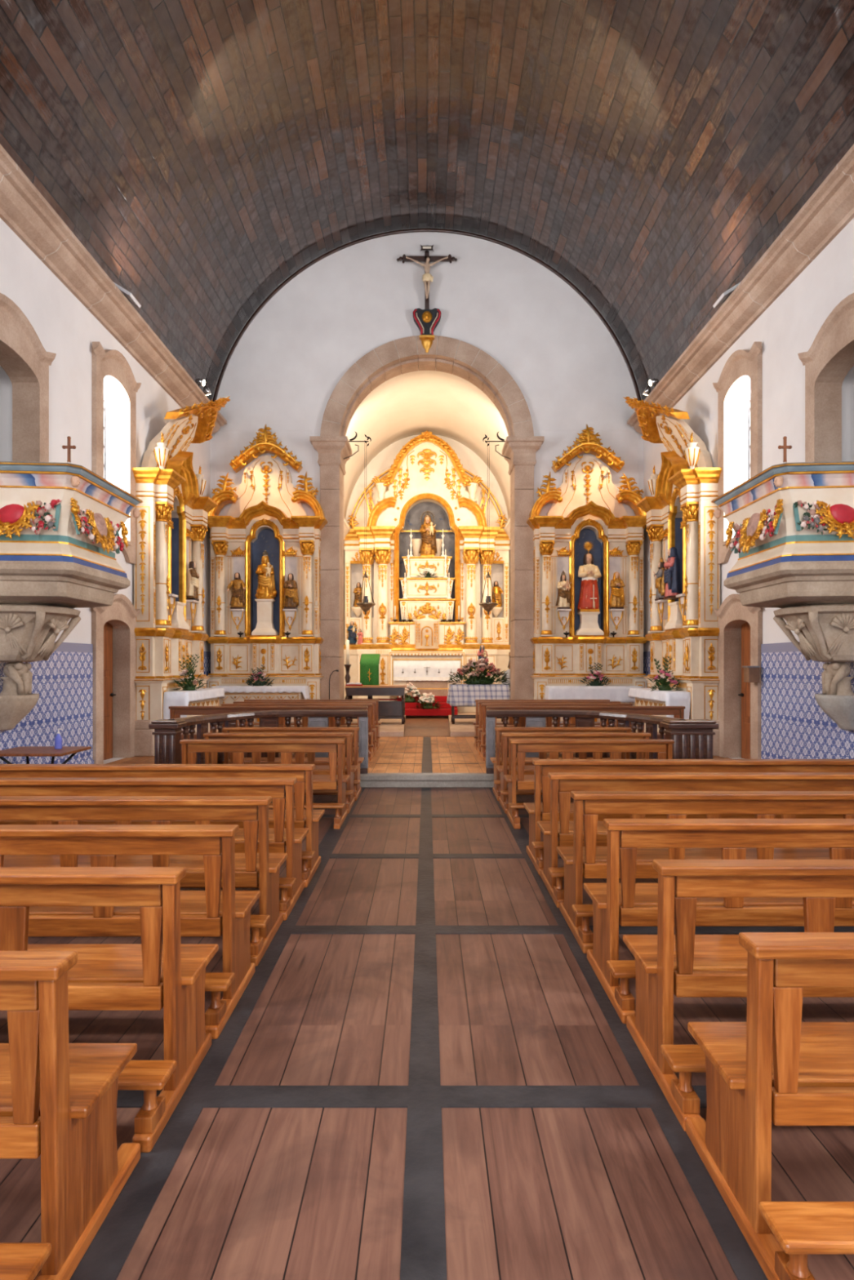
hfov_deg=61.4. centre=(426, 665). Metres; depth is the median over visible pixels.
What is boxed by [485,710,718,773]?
altar rail
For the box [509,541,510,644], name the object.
wall
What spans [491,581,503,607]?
saint statue
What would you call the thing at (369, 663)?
cloth
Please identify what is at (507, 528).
trim
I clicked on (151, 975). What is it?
pew
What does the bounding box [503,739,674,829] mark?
pew
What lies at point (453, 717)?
wooden table
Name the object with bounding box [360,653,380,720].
lectern
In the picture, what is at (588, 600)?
saint statue
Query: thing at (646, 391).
spotlight
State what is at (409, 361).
trim
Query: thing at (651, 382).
spotlight
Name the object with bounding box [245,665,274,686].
flower arrangement
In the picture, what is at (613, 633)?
lamp dish
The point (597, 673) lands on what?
flower arrangement
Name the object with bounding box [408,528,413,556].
candlestick
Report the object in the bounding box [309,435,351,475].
trim
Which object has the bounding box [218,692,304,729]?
altar table
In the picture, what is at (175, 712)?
pew
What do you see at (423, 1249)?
trim
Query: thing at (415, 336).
trim
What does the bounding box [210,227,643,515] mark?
wall
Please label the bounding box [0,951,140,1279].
pew
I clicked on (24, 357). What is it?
trim
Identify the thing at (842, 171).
trim
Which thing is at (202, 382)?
spotlight
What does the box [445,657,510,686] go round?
flower arrangement
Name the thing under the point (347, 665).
candlestick
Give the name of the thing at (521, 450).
trim
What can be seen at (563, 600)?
saint statue
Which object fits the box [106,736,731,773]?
floor
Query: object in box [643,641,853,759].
wall tiles
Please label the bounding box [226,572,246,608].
saint statue
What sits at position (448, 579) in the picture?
candlestick
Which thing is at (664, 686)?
flower arrangement
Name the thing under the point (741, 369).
trim
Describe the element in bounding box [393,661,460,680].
altar cloth
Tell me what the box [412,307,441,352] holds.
bracket
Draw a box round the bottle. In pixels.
[54,728,62,749]
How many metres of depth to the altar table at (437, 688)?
21.52 m
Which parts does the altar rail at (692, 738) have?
post, rail, flat panel, flat panel, handrail, flat panel, flat panel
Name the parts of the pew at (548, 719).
panel, seat, cap rail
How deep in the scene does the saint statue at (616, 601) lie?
16.12 m
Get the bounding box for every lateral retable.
[132,395,230,755]
[622,396,721,719]
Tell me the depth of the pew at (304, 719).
12.56 m
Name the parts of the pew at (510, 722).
panel, seat, rail, cap rail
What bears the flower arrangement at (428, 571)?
on the altarpiece
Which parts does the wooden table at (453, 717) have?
leg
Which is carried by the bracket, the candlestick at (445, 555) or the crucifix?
the crucifix
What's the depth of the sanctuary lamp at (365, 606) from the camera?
16.97 m
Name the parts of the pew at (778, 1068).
panel, seat, kneeler leg, cap rail, rail, rail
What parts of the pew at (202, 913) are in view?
rail, cap rail, rail, seat, kneeler leg, panel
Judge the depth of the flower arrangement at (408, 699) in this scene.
21.01 m
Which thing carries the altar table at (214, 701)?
on the floor at (385, 753)
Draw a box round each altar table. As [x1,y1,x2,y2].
[181,697,218,749]
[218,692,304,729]
[388,651,465,696]
[551,702,635,729]
[635,697,666,732]
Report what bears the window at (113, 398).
attached to the wall at (64, 326)
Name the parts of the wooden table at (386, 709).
leg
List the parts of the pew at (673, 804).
panel, kneeler leg, rail, seat, cap rail, rail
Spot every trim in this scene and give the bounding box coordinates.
[0,143,226,434]
[0,164,198,402]
[0,293,56,462]
[0,641,210,764]
[70,787,853,1279]
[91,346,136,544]
[91,594,140,764]
[134,720,154,755]
[212,227,641,402]
[214,430,639,515]
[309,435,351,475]
[320,335,533,435]
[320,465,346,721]
[323,336,530,423]
[343,517,350,539]
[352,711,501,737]
[375,743,478,764]
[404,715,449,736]
[421,737,432,773]
[502,435,544,475]
[503,517,510,539]
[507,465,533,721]
[626,143,853,434]
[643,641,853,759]
[655,171,853,402]
[711,720,719,755]
[712,342,761,564]
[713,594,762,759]
[717,346,762,544]
[797,293,853,462]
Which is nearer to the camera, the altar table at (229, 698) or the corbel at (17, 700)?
the corbel at (17, 700)
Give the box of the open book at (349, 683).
[345,682,362,685]
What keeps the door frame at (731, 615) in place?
attached to the wall at (789, 326)
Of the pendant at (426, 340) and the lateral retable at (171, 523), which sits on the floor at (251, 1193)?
the lateral retable at (171, 523)
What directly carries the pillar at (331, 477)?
attached to the wall at (570, 372)
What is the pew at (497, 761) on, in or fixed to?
on the floor at (251, 1193)
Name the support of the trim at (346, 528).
attached to the wall at (344, 541)
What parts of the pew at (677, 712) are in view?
seat, rail, rail, cap rail, panel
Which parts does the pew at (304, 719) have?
cap rail, seat, panel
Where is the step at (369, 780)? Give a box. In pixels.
[337,773,516,787]
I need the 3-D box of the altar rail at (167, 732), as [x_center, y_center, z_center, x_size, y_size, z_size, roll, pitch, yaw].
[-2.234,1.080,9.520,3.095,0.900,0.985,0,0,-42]
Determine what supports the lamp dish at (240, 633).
on the side retable at (267, 513)
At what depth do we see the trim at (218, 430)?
16.59 m
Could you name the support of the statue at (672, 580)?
in the lateral retable at (680, 509)
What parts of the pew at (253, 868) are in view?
rail, cap rail, seat, rail, kneeler leg, panel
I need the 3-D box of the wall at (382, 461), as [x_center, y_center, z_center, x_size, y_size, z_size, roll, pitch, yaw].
[0.000,-3.000,23.100,6.000,9.400,0.300,0,0,0]
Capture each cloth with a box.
[163,688,224,730]
[210,685,309,699]
[360,653,379,684]
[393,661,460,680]
[544,685,643,702]
[627,688,690,719]
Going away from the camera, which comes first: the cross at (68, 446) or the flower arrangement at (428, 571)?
the cross at (68, 446)
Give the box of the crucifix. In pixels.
[396,244,457,309]
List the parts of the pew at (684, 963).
panel, seat, kneeler leg, cap rail, rail, rail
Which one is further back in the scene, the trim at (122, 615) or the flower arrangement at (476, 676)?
the flower arrangement at (476, 676)
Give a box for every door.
[103,622,115,759]
[737,622,750,759]
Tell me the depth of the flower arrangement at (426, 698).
20.70 m
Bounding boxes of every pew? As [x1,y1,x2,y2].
[0,764,324,887]
[0,777,308,920]
[0,795,287,966]
[0,824,260,1039]
[0,866,218,1152]
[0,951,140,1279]
[168,706,371,761]
[179,739,350,829]
[203,732,357,813]
[221,703,375,760]
[222,727,364,800]
[233,701,378,755]
[244,699,382,749]
[471,699,609,749]
[475,701,620,755]
[478,703,632,760]
[482,706,684,761]
[489,727,631,800]
[496,732,650,813]
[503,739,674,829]
[523,759,853,875]
[537,772,853,907]
[555,791,853,953]
[582,818,853,1023]
[622,859,853,1131]
[685,932,853,1279]
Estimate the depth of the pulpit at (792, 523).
7.86 m
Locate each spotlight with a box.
[195,378,205,386]
[203,386,211,395]
[642,386,650,395]
[648,378,658,386]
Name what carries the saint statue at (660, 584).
on the lateral retable at (680, 509)
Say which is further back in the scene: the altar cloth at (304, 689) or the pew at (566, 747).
the altar cloth at (304, 689)
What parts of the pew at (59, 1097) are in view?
rail, rail, cap rail, seat, panel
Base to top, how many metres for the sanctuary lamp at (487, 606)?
4.333 m
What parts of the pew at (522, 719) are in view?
panel, kneeler leg, seat, cap rail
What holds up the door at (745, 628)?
in the wall at (789, 326)
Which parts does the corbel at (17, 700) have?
carved stem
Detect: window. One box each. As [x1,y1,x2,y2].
[103,376,124,537]
[103,400,105,479]
[728,376,750,537]
[748,400,750,479]
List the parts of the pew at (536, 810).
panel, kneeler leg, seat, rail, cap rail, rail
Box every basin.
[0,693,39,730]
[814,693,853,730]
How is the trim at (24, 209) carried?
attached to the wall at (64, 326)
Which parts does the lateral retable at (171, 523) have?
panel, plinth moulding, cornice, niche frame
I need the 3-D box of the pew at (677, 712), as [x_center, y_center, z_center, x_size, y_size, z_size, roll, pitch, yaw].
[2.450,1.080,11.184,3.130,0.900,0.703,0,0,0]
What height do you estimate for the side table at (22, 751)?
0.742 m
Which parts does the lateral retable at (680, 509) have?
niche frame, cornice, plinth moulding, panel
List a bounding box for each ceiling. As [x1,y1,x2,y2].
[0,0,853,400]
[343,369,510,519]
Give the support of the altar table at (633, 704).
on the floor at (385, 753)
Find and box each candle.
[346,640,349,664]
[391,605,398,622]
[400,605,406,622]
[407,605,413,622]
[447,605,453,622]
[455,605,462,622]
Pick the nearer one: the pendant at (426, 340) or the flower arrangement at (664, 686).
the flower arrangement at (664, 686)
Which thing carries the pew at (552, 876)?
on the floor at (251, 1193)
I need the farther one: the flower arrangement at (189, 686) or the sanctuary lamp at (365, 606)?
the sanctuary lamp at (365, 606)
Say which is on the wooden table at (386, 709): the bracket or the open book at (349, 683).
the open book at (349, 683)
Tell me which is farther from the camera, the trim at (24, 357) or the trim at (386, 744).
the trim at (386, 744)
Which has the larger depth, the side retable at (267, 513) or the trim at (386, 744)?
the side retable at (267, 513)
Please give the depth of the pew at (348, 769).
8.52 m
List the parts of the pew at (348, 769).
panel, cap rail, rail, rail, seat, kneeler leg, panel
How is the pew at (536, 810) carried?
on the floor at (251, 1193)
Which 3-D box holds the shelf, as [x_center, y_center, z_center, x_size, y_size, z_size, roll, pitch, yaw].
[-1.240,0.835,17.725,1.200,0.030,0.200,0,0,0]
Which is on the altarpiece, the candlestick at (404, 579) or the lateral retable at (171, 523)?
the candlestick at (404, 579)
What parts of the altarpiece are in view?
cornice, niche rail, niche frame, panel, cornice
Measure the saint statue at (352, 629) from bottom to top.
0.718 m
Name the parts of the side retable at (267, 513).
niche frame, panel, plinth moulding, cornice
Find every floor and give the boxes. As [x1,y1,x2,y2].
[0,787,853,1279]
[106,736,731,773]
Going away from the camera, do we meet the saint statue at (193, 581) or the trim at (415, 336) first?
the saint statue at (193, 581)
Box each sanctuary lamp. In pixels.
[342,431,375,614]
[479,431,511,614]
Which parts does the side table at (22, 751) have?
leg frame, leg frame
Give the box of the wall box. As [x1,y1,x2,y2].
[742,666,759,682]
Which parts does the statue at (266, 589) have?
crown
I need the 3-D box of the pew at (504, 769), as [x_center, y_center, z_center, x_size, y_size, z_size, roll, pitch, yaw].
[1.765,1.250,8.584,1.820,0.900,0.703,0,0,0]
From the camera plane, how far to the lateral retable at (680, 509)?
12.67 m
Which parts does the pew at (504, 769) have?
panel, kneeler leg, seat, rail, rail, cap rail, panel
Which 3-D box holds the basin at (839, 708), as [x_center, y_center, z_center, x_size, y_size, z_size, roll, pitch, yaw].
[4.772,0.545,8.395,0.456,0.410,0.746,0,0,0]
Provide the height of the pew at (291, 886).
0.900 m
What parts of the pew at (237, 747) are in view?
panel, cap rail, rail, rail, seat, kneeler leg, panel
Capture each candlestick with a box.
[343,640,351,699]
[402,573,407,598]
[405,549,410,577]
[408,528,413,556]
[440,528,444,556]
[443,549,448,577]
[446,573,451,598]
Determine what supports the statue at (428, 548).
on the altarpiece
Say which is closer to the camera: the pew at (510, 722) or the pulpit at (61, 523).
the pulpit at (61, 523)
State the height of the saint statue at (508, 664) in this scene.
0.623 m
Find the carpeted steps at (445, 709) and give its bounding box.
[397,696,457,715]
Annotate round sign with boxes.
[501,669,510,688]
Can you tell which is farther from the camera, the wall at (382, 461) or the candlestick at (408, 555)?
the wall at (382, 461)
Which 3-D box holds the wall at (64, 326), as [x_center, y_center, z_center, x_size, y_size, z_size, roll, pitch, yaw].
[-5.250,-1.950,6.200,0.500,7.300,21.600,0,0,0]
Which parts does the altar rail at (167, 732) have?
flat panel, flat panel, handrail, flat panel, flat panel, rail, post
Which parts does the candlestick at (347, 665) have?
stem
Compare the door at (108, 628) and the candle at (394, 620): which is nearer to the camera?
the door at (108, 628)
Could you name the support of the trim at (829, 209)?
attached to the wall at (789, 326)
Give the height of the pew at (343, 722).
0.900 m
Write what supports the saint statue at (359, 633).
on the altarpiece
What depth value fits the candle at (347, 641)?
19.36 m
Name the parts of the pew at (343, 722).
cap rail, rail, seat, panel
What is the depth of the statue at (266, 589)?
16.23 m
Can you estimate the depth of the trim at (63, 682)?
9.77 m
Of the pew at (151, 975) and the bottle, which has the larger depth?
the bottle
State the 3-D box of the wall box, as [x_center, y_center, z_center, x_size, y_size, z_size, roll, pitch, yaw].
[4.840,0.128,10.750,0.180,0.245,0.200,0,0,0]
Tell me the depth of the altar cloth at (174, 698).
12.23 m
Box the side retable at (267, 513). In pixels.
[206,423,327,699]
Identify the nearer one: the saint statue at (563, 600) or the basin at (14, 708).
the basin at (14, 708)
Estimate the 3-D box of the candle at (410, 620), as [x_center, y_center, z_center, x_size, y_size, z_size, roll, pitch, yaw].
[-0.520,-1.590,22.110,0.190,0.520,0.190,0,0,0]
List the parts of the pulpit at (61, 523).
rocaille frame, teal frame, cream moulding, torus moulding, handrail, teal frame, rocaille frame, teal frame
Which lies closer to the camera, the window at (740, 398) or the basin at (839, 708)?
the basin at (839, 708)
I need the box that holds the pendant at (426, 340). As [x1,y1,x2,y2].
[419,334,434,352]
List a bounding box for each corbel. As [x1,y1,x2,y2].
[0,662,39,730]
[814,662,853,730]
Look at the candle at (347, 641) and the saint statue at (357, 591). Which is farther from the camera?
the saint statue at (357, 591)
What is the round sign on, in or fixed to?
on the case
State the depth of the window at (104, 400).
11.92 m
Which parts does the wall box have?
lid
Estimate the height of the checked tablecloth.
0.510 m
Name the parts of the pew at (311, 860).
rail, rail, cap rail, seat, kneeler leg, panel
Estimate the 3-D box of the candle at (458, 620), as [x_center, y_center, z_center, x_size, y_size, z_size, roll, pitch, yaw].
[0.980,-1.590,22.110,0.190,0.520,0.190,0,0,0]
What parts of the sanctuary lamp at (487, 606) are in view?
suspension arm, crown, oil glass, lamp shade, suspension arm, lamp bracket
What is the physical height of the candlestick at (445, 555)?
0.900 m
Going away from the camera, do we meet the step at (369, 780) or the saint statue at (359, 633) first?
the step at (369, 780)
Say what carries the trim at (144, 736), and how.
attached to the wall at (64, 326)
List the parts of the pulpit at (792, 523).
teal frame, rocaille frame, teal frame, handrail, torus moulding, cream moulding, teal frame, rocaille frame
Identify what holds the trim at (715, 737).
attached to the wall at (789, 326)
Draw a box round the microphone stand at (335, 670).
[328,670,338,699]
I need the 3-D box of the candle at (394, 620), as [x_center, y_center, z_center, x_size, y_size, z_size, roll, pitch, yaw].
[-0.980,-1.590,22.110,0.190,0.520,0.190,0,0,0]
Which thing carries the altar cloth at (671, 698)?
on the altar table at (638, 701)
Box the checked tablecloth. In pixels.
[446,684,510,706]
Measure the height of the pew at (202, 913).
0.900 m
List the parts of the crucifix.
title panel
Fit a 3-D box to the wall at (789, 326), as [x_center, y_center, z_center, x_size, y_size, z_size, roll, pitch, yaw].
[5.250,-1.950,6.200,0.500,7.300,21.600,0,0,0]
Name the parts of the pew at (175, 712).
panel, rail, rail, cap rail, seat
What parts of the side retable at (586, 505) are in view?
cornice, plinth moulding, panel, niche frame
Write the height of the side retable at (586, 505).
7.194 m
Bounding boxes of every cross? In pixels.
[62,435,75,463]
[777,435,791,463]
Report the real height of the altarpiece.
8.700 m
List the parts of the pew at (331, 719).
cap rail, seat, kneeler leg, panel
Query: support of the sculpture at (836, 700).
attached to the wall at (789, 326)
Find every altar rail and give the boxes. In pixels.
[148,710,368,773]
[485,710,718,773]
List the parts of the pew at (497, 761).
panel, kneeler leg, rail, seat, rail, cap rail, panel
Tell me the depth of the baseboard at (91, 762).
10.54 m
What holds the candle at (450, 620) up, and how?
on the altarpiece
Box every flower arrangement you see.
[171,653,207,690]
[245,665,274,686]
[393,682,422,702]
[415,692,441,709]
[417,568,437,577]
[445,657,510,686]
[577,662,609,685]
[646,656,680,691]
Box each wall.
[0,217,210,764]
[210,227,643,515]
[343,541,344,644]
[344,435,509,644]
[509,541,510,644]
[643,217,853,759]
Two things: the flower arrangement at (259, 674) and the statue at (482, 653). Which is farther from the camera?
the statue at (482, 653)
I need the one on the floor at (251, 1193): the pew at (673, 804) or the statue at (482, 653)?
the pew at (673, 804)
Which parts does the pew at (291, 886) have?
rail, cap rail, rail, seat, kneeler leg, panel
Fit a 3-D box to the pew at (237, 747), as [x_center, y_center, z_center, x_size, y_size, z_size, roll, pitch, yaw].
[-1.775,1.250,7.814,1.820,0.900,0.703,0,0,0]
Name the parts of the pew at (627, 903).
panel, kneeler leg, seat, cap rail, rail, rail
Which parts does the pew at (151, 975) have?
rail, cap rail, rail, seat, kneeler leg, panel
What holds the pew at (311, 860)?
on the floor at (251, 1193)
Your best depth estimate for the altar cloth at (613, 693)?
15.56 m
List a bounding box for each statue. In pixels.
[186,560,199,600]
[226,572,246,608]
[255,550,276,599]
[283,573,298,608]
[347,621,356,644]
[353,582,362,607]
[357,629,363,644]
[418,511,436,556]
[476,644,488,671]
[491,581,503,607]
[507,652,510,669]
[555,570,571,608]
[577,540,601,613]
[608,571,624,608]
[653,556,666,600]
[662,546,681,599]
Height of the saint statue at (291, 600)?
0.806 m
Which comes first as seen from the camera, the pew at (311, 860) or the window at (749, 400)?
the pew at (311, 860)
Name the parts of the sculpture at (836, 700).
carved stem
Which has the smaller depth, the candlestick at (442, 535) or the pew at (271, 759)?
the pew at (271, 759)
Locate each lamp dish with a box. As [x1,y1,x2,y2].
[237,631,243,637]
[610,631,616,637]
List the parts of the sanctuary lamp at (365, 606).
lamp bracket, suspension arm, suspension arm, oil glass, lamp shade, suspension arm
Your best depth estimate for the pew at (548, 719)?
12.56 m
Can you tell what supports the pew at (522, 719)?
on the floor at (385, 753)
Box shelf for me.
[351,698,400,700]
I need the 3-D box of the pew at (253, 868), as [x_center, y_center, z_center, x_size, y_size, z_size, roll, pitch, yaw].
[-2.725,1.250,4.411,3.620,0.900,0.718,0,0,0]
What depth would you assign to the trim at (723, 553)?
11.71 m
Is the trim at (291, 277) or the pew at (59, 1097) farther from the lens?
the trim at (291, 277)
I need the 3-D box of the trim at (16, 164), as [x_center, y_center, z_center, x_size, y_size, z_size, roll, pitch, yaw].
[-4.812,-5.445,6.129,0.470,0.394,19.058,0,0,0]
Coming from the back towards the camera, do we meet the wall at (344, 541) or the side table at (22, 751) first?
the wall at (344, 541)
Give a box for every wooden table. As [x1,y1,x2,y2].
[344,684,407,724]
[449,685,502,724]
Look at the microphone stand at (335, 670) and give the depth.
16.19 m
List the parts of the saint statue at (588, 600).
sash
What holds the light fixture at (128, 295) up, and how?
on the trim at (24, 209)
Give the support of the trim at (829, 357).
attached to the wall at (789, 326)
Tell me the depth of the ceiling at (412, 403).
20.37 m
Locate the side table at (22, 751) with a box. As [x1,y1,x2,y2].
[0,746,91,764]
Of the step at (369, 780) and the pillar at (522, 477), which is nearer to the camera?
the step at (369, 780)
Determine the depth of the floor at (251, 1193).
2.70 m
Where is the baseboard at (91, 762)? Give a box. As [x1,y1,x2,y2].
[79,760,93,764]
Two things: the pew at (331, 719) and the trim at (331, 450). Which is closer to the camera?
the pew at (331, 719)
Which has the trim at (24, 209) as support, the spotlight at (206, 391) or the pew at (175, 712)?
the spotlight at (206, 391)
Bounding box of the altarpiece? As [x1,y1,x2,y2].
[343,430,510,711]
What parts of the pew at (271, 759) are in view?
panel, cap rail, rail, rail, seat, kneeler leg, panel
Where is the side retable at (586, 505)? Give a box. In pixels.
[526,423,647,699]
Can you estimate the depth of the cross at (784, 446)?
7.71 m
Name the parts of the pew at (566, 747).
panel, kneeler leg, seat, rail, rail, cap rail, panel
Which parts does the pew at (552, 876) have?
panel, kneeler leg, seat, rail, cap rail, rail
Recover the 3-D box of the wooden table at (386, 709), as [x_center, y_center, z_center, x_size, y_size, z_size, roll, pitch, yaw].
[-1.240,0.955,17.725,1.480,0.930,0.750,0,0,0]
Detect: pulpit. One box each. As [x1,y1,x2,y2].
[0,461,142,662]
[711,461,853,662]
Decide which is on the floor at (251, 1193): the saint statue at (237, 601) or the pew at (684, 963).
the pew at (684, 963)
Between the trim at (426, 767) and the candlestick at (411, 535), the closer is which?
the trim at (426, 767)
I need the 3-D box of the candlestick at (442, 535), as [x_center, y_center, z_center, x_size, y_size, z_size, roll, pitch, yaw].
[0.500,-3.842,22.490,0.170,0.880,0.170,0,0,0]
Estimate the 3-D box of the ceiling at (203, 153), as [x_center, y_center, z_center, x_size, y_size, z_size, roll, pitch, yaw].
[0.000,-7.465,5.950,10.400,5.510,21.500,0,0,0]

